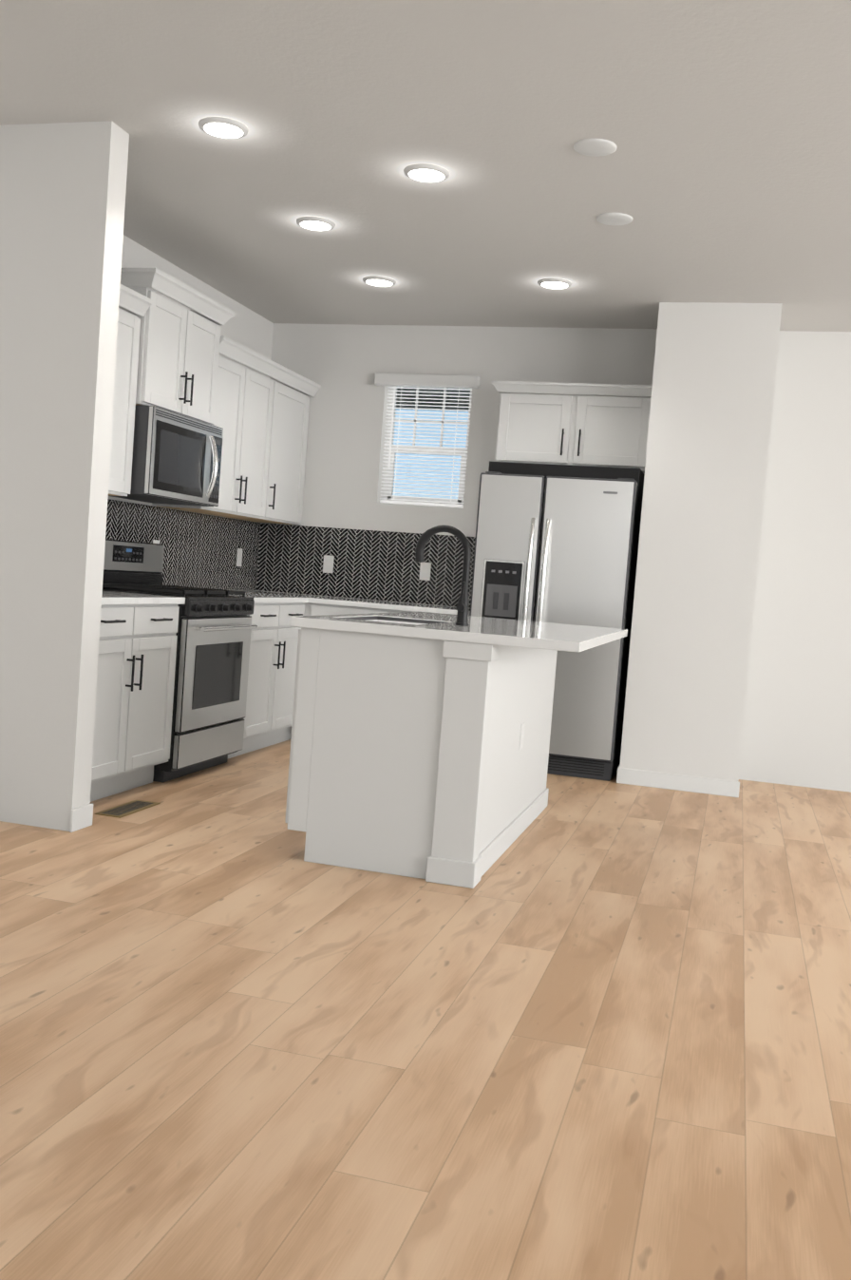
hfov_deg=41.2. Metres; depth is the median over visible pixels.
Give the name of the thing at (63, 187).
wall
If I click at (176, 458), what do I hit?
microwave
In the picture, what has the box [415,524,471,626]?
faucet
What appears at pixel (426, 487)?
backdrop
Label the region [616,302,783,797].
wall
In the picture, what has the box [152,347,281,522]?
upper cabinet
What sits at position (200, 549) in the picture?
wall
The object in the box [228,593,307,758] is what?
base cabinet
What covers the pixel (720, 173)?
ceiling
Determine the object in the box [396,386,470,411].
porch
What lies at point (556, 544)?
fridge
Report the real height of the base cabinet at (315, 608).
0.882 m
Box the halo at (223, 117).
[196,115,249,134]
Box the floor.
[0,739,850,1279]
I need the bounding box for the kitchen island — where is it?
[285,611,628,888]
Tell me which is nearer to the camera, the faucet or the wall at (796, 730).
the faucet
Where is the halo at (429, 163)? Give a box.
[401,163,451,177]
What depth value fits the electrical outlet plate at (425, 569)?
7.48 m
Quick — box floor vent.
[95,800,160,818]
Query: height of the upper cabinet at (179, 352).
0.636 m
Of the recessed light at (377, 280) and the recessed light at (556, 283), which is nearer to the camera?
the recessed light at (556, 283)
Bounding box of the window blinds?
[374,372,480,507]
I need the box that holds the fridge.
[469,460,645,781]
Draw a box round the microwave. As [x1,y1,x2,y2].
[108,404,223,506]
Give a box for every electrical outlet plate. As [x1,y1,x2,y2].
[236,548,242,566]
[323,554,334,573]
[420,562,431,580]
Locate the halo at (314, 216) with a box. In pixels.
[294,215,337,227]
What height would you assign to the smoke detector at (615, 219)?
0.009 m
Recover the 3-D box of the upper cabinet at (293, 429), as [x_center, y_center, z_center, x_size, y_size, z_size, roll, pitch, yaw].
[-1.044,-1.211,7.381,0.320,0.867,0.717,5,3,15]
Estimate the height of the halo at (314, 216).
0.001 m
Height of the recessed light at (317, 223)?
0.019 m
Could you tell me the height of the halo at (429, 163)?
0.001 m
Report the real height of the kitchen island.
0.920 m
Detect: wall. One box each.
[0,120,129,832]
[105,234,273,590]
[256,323,850,792]
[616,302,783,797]
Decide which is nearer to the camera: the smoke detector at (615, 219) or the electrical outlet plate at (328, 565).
the smoke detector at (615, 219)
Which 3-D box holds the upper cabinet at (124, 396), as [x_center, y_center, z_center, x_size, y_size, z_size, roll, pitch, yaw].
[-1.653,-1.164,5.083,0.373,0.948,0.927,5,3,15]
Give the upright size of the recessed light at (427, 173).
0.019 m
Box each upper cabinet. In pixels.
[108,284,152,496]
[118,267,235,424]
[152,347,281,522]
[238,378,315,525]
[491,381,652,474]
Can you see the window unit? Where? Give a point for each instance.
(391, 479)
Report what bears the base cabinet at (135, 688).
on the floor
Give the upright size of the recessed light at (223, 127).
0.019 m
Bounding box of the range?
[102,538,257,782]
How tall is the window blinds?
0.847 m
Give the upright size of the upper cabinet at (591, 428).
0.496 m
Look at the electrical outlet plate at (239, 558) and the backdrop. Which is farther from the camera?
the backdrop
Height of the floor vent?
0.005 m
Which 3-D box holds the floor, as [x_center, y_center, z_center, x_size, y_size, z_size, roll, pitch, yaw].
[1.859,1.213,1.663,9.650,0.100,10.650,5,3,15]
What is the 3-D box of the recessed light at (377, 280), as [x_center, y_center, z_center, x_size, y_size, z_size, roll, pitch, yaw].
[-0.260,-2.011,6.367,0.188,0.019,0.188,5,3,15]
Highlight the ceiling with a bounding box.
[0,0,850,331]
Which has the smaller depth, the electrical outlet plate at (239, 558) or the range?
the range
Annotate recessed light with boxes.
[198,116,248,138]
[296,216,335,230]
[362,275,396,286]
[403,163,450,182]
[537,277,572,288]
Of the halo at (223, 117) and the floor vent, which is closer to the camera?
the halo at (223, 117)
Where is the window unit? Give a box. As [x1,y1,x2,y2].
[377,385,472,509]
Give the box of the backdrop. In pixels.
[392,408,468,498]
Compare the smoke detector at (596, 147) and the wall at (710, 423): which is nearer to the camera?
the smoke detector at (596, 147)
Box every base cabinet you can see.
[90,590,185,802]
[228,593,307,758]
[307,601,469,615]

